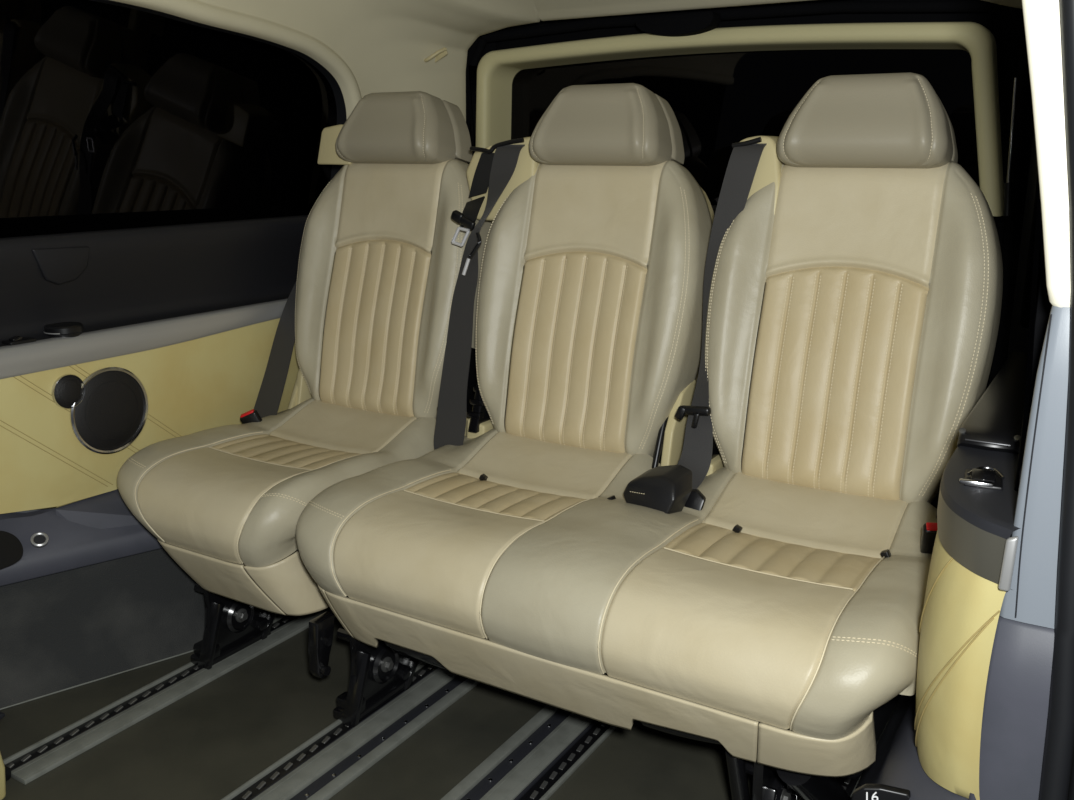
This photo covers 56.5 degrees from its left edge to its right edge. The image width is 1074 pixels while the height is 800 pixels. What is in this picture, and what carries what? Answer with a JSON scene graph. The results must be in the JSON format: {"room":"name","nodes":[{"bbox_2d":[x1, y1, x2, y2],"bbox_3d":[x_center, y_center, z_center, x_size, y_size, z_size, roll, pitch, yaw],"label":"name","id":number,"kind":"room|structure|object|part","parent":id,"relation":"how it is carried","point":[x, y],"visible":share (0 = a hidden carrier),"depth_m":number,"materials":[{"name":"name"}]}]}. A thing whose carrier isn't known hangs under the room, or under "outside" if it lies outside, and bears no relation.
{"room":"vehicle interior","nodes":[
{"label":"vehicle interior","id":0,"kind":"room"},
{"bbox_2d":[0,215,308,346],"bbox_3d":[-0.794,-0.260,2.091,0.116,0.210,1.830,8,16,31],"label":"panel","id":1,"kind":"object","parent":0,"point":[131,276],"depth_m":2.04,"materials":[{"name":"black plastic"}]},
{"bbox_2d":[2,336,35,345],"bbox_3d":[-0.942,-0.110,1.817,0.030,0.015,0.050,8,16,31],"label":"rocker switch","id":2,"kind":"object","parent":1,"relation":"attached to","point":[15,340],"visible":1,"depth_m":1.80,"materials":[{"name":"black plastic"}]},
{"bbox_2d":[31,246,89,284],"bbox_3d":[-0.883,-0.249,1.850,0.027,0.071,0.115,8,16,31],"label":"flap","id":3,"kind":"object","parent":1,"relation":"attached to","point":[62,265],"visible":1,"depth_m":1.85,"materials":[{"name":"black plastic"}]},
{"bbox_2d":[44,322,83,337],"bbox_3d":[-0.899,-0.133,1.897,0.068,0.024,0.070,8,16,31],"label":"door handle","id":4,"kind":"object","parent":1,"relation":"attached to","point":[62,329],"visible":0.97,"depth_m":1.88,"materials":[{"name":"black plastic"}]},
{"bbox_2d":[51,374,84,408],"bbox_3d":[-0.883,-0.016,1.885,0.014,0.066,0.066,8,16,31],"label":"tweeter","id":5,"kind":"object","parent":1,"relation":"attached to","point":[66,391],"visible":1,"depth_m":1.88,"materials":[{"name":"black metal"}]},
{"bbox_2d":[70,367,148,453],"bbox_3d":[-0.839,0.021,1.968,0.014,0.173,0.173,8,16,31],"label":"loudspeaker","id":6,"kind":"object","parent":1,"relation":"attached to","point":[112,413],"visible":1,"depth_m":1.96,"materials":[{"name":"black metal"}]},
{"bbox_2d":[0,299,286,378],"bbox_3d":[-0.900,-0.088,1.862,0.028,0.054,1.270,8,16,31],"label":"trim","id":7,"kind":"structure","parent":1,"relation":"attached to","point":[51,353],"depth_m":1.98,"materials":[{"name":"grey plastic"}]},
{"bbox_2d":[0,318,298,513],"bbox_3d":[-0.882,0.043,1.932,0.024,0.302,1.350,8,16,31],"label":"trim","id":8,"kind":"structure","parent":1,"relation":"attached to","point":[196,385],"depth_m":2.01,"materials":[{"name":"beige leather"}]},
{"bbox_2d":[0,0,336,237],"bbox_3d":[-0.911,-0.541,1.833,0.089,0.560,1.702,9,17,32],"label":"window","id":9,"kind":"structure","parent":1,"relation":"in","point":[112,117],"depth_m":2.02,"materials":[{"name":"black glass"}]},
{"bbox_2d":[90,0,346,180],"bbox_3d":[-0.881,-0.529,1.855,0.112,0.433,1.461,8,16,31],"label":"trim","id":10,"kind":"structure","parent":1,"relation":"attached to","point":[340,103],"depth_m":2.27,"materials":[{"name":"black rubber"}]},
{"bbox_2d":[111,0,539,120],"bbox_3d":[-0.592,-0.614,1.887,0.402,0.596,1.852,8,16,31],"label":"trim","id":11,"kind":"structure","parent":1,"relation":"attached to","point":[368,46],"depth_m":2.41,"materials":[{"name":"fabric"}]},
{"bbox_2d":[424,47,447,62],"bbox_3d":[-0.262,-0.882,2.551,0.065,0.038,0.045,8,16,31],"label":"coat hook","id":12,"kind":"object","parent":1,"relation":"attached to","point":[441,53],"visible":1,"depth_m":2.54,"materials":[{"name":"beige plastic"}]},
{"bbox_2d":[0,616,1073,799],"bbox_3d":[0.005,0.586,1.778,2.250,0.001,2.300,8,16,31],"label":"floor","id":13,"kind":"structure","parent":0,"point":[214,739],"depth_m":1.73,"materials":[{"name":"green carpet"}]},
{"bbox_2d":[0,711,10,799],"bbox_3d":[-0.950,0.533,1.663,0.328,0.158,0.212,8,16,31],"label":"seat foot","id":14,"kind":"object","parent":13,"relation":"on","point":[5,771],"visible":1,"depth_m":1.58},
{"bbox_2d":[0,548,280,709],"bbox_3d":[-0.860,0.421,1.969,1.356,0.225,0.136,-13,19,-42],"label":"panel","id":15,"kind":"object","parent":13,"relation":"on","point":[59,632],"depth_m":1.95,"materials":[{"name":"carpet"}]},
{"bbox_2d":[0,452,349,586],"bbox_3d":[-0.896,0.240,1.957,0.205,0.140,1.337,11,18,38],"label":"trim","id":16,"kind":"structure","parent":15,"relation":"attached to","point":[70,545],"depth_m":1.90,"materials":[{"name":"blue plastic"}]},
{"bbox_2d":[0,531,22,568],"bbox_3d":[-0.988,0.275,1.761,0.037,0.061,0.161,8,16,31],"label":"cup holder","id":17,"kind":"object","parent":16,"relation":"attached to","point":[11,548],"visible":1,"depth_m":1.81,"materials":[{"name":"black plastic"}]},
{"bbox_2d":[30,532,48,546],"bbox_3d":[-0.919,0.259,1.845,0.027,0.022,0.030,8,16,31],"label":"power socket","id":18,"kind":"object","parent":16,"relation":"attached to","point":[39,539],"visible":1,"depth_m":1.84,"materials":[{"name":"grey plastic"}]},
{"bbox_2d":[56,503,143,528],"bbox_3d":[-0.803,0.237,1.981,0.263,0.098,0.046,-13,19,-42],"label":"trim","id":19,"kind":"structure","parent":16,"relation":"attached to","point":[118,515],"depth_m":1.95,"materials":[{"name":"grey plastic"}]},
{"bbox_2d":[3,607,332,784],"bbox_3d":[-0.494,0.468,2.231,0.086,0.010,1.425,8,16,31],"label":"rail","id":20,"kind":"object","parent":13,"relation":"on","point":[34,761],"visible":0.53,"depth_m":1.83,"materials":[{"name":"grey metal"}]},
{"bbox_2d":[117,91,492,669],"bbox_3d":[-0.459,-0.067,2.071,0.532,1.117,0.772,8,16,31],"label":"seat","id":21,"kind":"object","parent":20,"relation":"on","point":[367,309],"visible":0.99,"depth_m":2.10,"materials":[{"name":"beige leather"}]},
{"bbox_2d":[137,447,308,563],"bbox_3d":[-0.590,0.194,1.879,0.295,0.136,0.195,8,16,31],"label":"seat cushion","id":22,"kind":"object","parent":21,"relation":"on","point":[200,503],"depth_m":1.82,"materials":[{"name":"beige leather"}]},
{"bbox_3d":[-0.561,0.004,2.303,0.012,0.154,0.093,8,16,31],"label":"hinge blade","id":23,"kind":"part","parent":21,"relation":"part of","materials":[{"name":"beige leather"}]},
{"bbox_3d":[-0.355,-0.145,2.183,0.268,0.400,0.101,8,16,31],"label":"fluted panel","id":24,"kind":"part","parent":21,"relation":"part of","materials":[{"name":"beige leather"}]},
{"bbox_3d":[-0.300,-0.431,2.203,0.268,0.198,0.151,8,16,31],"label":"backrest","id":25,"kind":"part","parent":21,"relation":"part of","materials":[{"name":"beige leather"}]},
{"bbox_3d":[-0.158,-0.034,2.113,0.045,0.160,0.138,8,16,31],"label":"hinge plate","id":26,"kind":"part","parent":21,"relation":"part of","materials":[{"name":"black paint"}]},
{"bbox_2d":[221,662,479,799],"bbox_3d":[-0.182,0.539,1.945,0.138,0.010,1.600,8,16,31],"label":"rail","id":27,"kind":"object","parent":13,"relation":"on","point":[330,760],"visible":0.54,"depth_m":1.72,"materials":[{"name":"grey metal"}]},
{"bbox_2d":[440,704,616,799],"bbox_3d":[0.070,0.577,1.794,0.138,0.010,1.600,8,16,31],"label":"rail","id":28,"kind":"object","parent":13,"relation":"on","point":[536,760],"visible":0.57,"depth_m":1.68,"materials":[{"name":"grey metal"}]},
{"bbox_3d":[0.074,0.578,1.792,0.043,0.009,1.600,8,16,31],"label":"rail","id":29,"kind":"part","parent":28,"relation":"part of","materials":[{"name":"grey metal"}]},
{"bbox_2d":[296,72,1002,799],"bbox_3d":[0.172,0.029,1.696,1.060,1.121,0.766,8,16,31],"label":"seat","id":30,"kind":"object","parent":13,"relation":"on","point":[804,361],"visible":0.98,"depth_m":1.64,"materials":[{"name":"beige leather"}]},
{"bbox_3d":[-0.193,0.408,1.688,0.126,0.041,0.072,8,16,31],"label":"pull handle","id":31,"kind":"part","parent":30,"relation":"part of","materials":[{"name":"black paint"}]},
{"bbox_2d":[333,490,542,637],"bbox_3d":[-0.162,0.258,1.623,0.300,0.136,0.193,8,16,31],"label":"seat cushion","id":32,"kind":"object","parent":30,"relation":"on","point":[417,558],"depth_m":1.57,"materials":[{"name":"beige leather"}]},
{"bbox_3d":[-0.093,-0.024,2.074,0.045,0.160,0.138,8,16,31],"label":"hinge plate","id":33,"kind":"part","parent":30,"relation":"part of","materials":[{"name":"black paint"}]},
{"bbox_3d":[0.071,-0.081,1.929,0.268,0.400,0.101,8,16,31],"label":"fluted panel","id":34,"kind":"part","parent":30,"relation":"part of","materials":[{"name":"beige leather"}]},
{"bbox_3d":[0.126,-0.368,1.948,0.268,0.198,0.151,8,16,31],"label":"backrest","id":35,"kind":"part","parent":30,"relation":"part of","materials":[{"name":"beige leather"}]},
{"bbox_3d":[0.222,0.459,1.438,0.141,0.044,0.072,8,16,31],"label":"pull handle","id":36,"kind":"part","parent":30,"relation":"part of","materials":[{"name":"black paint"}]},
{"bbox_3d":[0.329,0.039,1.823,0.045,0.160,0.138,8,16,31],"label":"hinge plate","id":37,"kind":"part","parent":30,"relation":"part of","materials":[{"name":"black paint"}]},
{"bbox_2d":[601,548,855,728],"bbox_3d":[0.261,0.321,1.370,0.293,0.136,0.194,8,16,31],"label":"seat cushion","id":38,"kind":"object","parent":30,"relation":"on","point":[738,643],"depth_m":1.32,"materials":[{"name":"beige leather"}]},
{"bbox_3d":[0.493,-0.018,1.677,0.268,0.400,0.101,8,16,31],"label":"fluted panel","id":39,"kind":"part","parent":30,"relation":"part of","materials":[{"name":"beige leather"}]},
{"bbox_3d":[0.547,-0.305,1.697,0.268,0.198,0.151,8,16,31],"label":"backrest","id":40,"kind":"part","parent":30,"relation":"part of","materials":[{"name":"beige leather"}]},
{"bbox_2d":[799,702,897,799],"bbox_3d":[0.446,0.633,1.570,0.086,0.010,1.600,8,16,31],"label":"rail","id":41,"kind":"object","parent":13,"relation":"on","point":[849,784],"visible":0.09,"depth_m":1.62,"materials":[{"name":"black metal"}]},
{"bbox_2d":[968,614,1054,799],"bbox_3d":[0.526,0.478,1.113,0.082,0.533,0.115,8,16,31],"label":"trim","id":42,"kind":"structure","parent":13,"relation":"on","point":[1018,685],"depth_m":1.03,"materials":[{"name":"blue plastic"}]},
{"bbox_2d":[1000,305,1070,628],"bbox_3d":[0.526,0.052,1.016,0.056,0.335,0.111,8,16,31],"label":"trim","id":43,"kind":"structure","parent":42,"relation":"attached to","point":[1037,592],"depth_m":0.98,"materials":[{"name":"grey plastic"}]},
{"bbox_2d":[1022,0,1070,306],"bbox_3d":[0.481,-0.336,0.946,0.120,0.488,0.109,8,16,31],"label":"trim","id":44,"kind":"structure","parent":43,"relation":"attached to","point":[1042,22],"depth_m":0.91,"materials":[{"name":"beige plastic"}]},
{"bbox_2d":[1039,0,1073,799],"bbox_3d":[0.509,0.097,0.966,0.181,1.345,0.048,10,17,36],"label":"trim","id":45,"kind":"structure","parent":13,"relation":"on","point":[1059,742],"depth_m":0.97,"materials":[{"name":"black rubber"}]},
{"bbox_2d":[533,0,1021,20],"bbox_3d":[0.054,-0.722,1.454,1.150,0.176,1.758,8,16,31],"label":"ceiling","id":46,"kind":"structure","parent":0,"point":[548,10],"depth_m":2.32,"materials":[{"name":"fabric"}]},
{"bbox_2d":[659,205,938,558],"bbox_3d":[0.459,-0.068,2.621,1.600,0.870,0.030,8,16,31],"label":"wall","id":47,"kind":"structure","parent":0,"point":[934,502],"depth_m":2.38,"materials":[{"name":"black plastic"}]},
{"bbox_2d":[635,11,720,36],"bbox_3d":[0.328,-0.875,2.333,0.196,0.046,0.050,8,16,31],"label":"brake light cover","id":48,"kind":"object","parent":47,"relation":"attached to","point":[688,24],"visible":1,"depth_m":2.31,"materials":[{"name":"black plastic"}]},
{"bbox_2d":[475,22,1003,215],"bbox_3d":[0.425,-0.646,2.426,1.343,0.475,0.129,8,16,31],"label":"trim","id":49,"kind":"structure","parent":47,"relation":"attached to","point":[496,70],"depth_m":2.25,"materials":[{"name":"beige plastic"}]},
{"bbox_2d":[511,49,978,204],"bbox_3d":[0.456,-0.649,2.471,1.320,0.500,0.005,8,16,31],"label":"window","id":50,"kind":"structure","parent":47,"relation":"in","point":[717,101],"depth_m":2.43,"materials":[{"name":"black glass"}]},
{"bbox_2d":[468,0,1029,384],"bbox_3d":[0.405,-0.511,2.420,1.403,0.817,0.029,8,16,31],"label":"trim","id":51,"kind":"structure","parent":47,"relation":"attached to","point":[1016,15],"depth_m":2.12,"materials":[{"name":"black"}]},
{"bbox_2d":[466,0,1033,390],"bbox_3d":[0.474,-0.374,2.565,1.805,1.600,0.150,8,16,31],"label":"trim","id":52,"kind":"structure","parent":47,"relation":"attached to","point":[1000,24],"depth_m":2.16,"materials":[{"name":"black"}]},
{"bbox_2d":[1003,78,1017,215],"bbox_3d":[0.967,-0.512,2.030,0.023,0.273,0.015,8,16,31],"label":"gas strut","id":53,"kind":"object","parent":47,"relation":"attached to","point":[1007,186],"visible":1,"depth_m":2.04,"materials":[{"name":"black metal"}]},
{"bbox_2d":[1003,182,1011,215],"bbox_3d":[0.968,-0.413,2.054,0.020,0.068,0.015,8,16,31],"label":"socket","id":54,"kind":"object","parent":53,"relation":"attached to","point":[1007,186],"depth_m":2.05,"materials":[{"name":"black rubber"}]},
{"bbox_3d":[0.963,-0.538,2.026,0.015,0.220,0.007,8,16,31],"label":"rod","id":55,"kind":"part","parent":53,"relation":"part of","materials":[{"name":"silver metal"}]},
{"bbox_2d":[1007,130,1037,536],"bbox_3d":[0.965,-0.129,1.958,0.001,1.300,0.316,3,14,13],"label":"wall","id":56,"kind":"structure","parent":0,"point":[1018,339],"depth_m":2.03,"materials":[{"name":"grey plastic"}]},
{"bbox_2d":[852,784,910,799],"bbox_3d":[0.406,0.477,1.173,0.069,0.049,0.016,5,15,20],"label":"tag","id":57,"kind":"object","parent":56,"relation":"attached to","point":[866,791],"visible":1,"depth_m":1.17,"materials":[{"name":"black plastic"}]},
{"bbox_2d":[866,792,877,799],"bbox_3d":[0.391,0.464,1.167,0.015,0.013,0.001,-12,9,23],"label":"print","id":58,"kind":"object","parent":57,"relation":"attached to","point":[873,796],"depth_m":1.17},
{"bbox_2d":[850,693,967,799],"bbox_3d":[0.549,0.493,1.480,0.214,0.324,0.916,6,15,24],"label":"lower side panel","id":59,"kind":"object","parent":56,"relation":"attached to","point":[897,764],"depth_m":1.27,"materials":[{"name":"blue plastic"}]},
{"bbox_2d":[914,530,1005,799],"bbox_3d":[0.616,0.233,1.423,0.097,0.286,0.838,6,15,24],"label":"trim","id":60,"kind":"structure","parent":56,"relation":"attached to","point":[961,611],"depth_m":1.08,"materials":[{"name":"beige"}]},
{"bbox_2d":[937,490,1006,583],"bbox_3d":[0.617,0.072,1.383,0.087,0.056,0.834,6,15,24],"label":"trim","id":61,"kind":"structure","parent":56,"relation":"attached to","point":[980,551],"depth_m":1.04,"materials":[{"name":"grey plastic"}]},
{"bbox_2d":[940,446,1019,538],"bbox_3d":[0.660,0.045,1.351,0.138,0.012,0.822,8,16,31],"label":"trim","id":62,"kind":"structure","parent":56,"relation":"attached to","point":[992,511],"depth_m":1.10,"materials":[{"name":"grey plastic"}]},
{"bbox_2d":[959,466,1004,489],"bbox_3d":[0.509,0.087,1.139,0.046,0.014,0.063,8,16,31],"label":"handle","id":63,"kind":"object","parent":62,"relation":"in","point":[991,478],"visible":1,"depth_m":1.13,"materials":[{"name":"silver plastic"}]},
{"bbox_2d":[957,352,1026,453],"bbox_3d":[0.706,-0.006,1.475,0.082,0.035,0.564,8,16,31],"label":"lid","id":64,"kind":"object","parent":62,"relation":"on","point":[994,423],"visible":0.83,"depth_m":1.34,"materials":[{"name":"black plastic"}]},
{"bbox_2d":[998,536,1018,590],"bbox_3d":[0.471,0.163,0.998,0.013,0.059,0.008,8,16,31],"label":"trim","id":65,"kind":"structure","parent":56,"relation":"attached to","point":[1011,544],"depth_m":0.99,"materials":[{"name":"grey plastic"}]},
{"bbox_2d":[1011,175,1051,534],"bbox_3d":[0.813,-0.373,1.479,0.167,0.845,1.254,8,16,29],"label":"trim","id":66,"kind":"structure","parent":56,"relation":"attached to","point":[1043,309],"depth_m":1.07,"materials":[{"name":"black plastic"}]},
{"bbox_2d":[1019,183,1043,483],"bbox_3d":[0.737,-0.318,1.395,0.038,0.660,0.891,8,16,29],"label":"window","id":67,"kind":"structure","parent":56,"relation":"in","point":[1039,244],"depth_m":1.05,"materials":[{"name":"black glass"}]}
]}

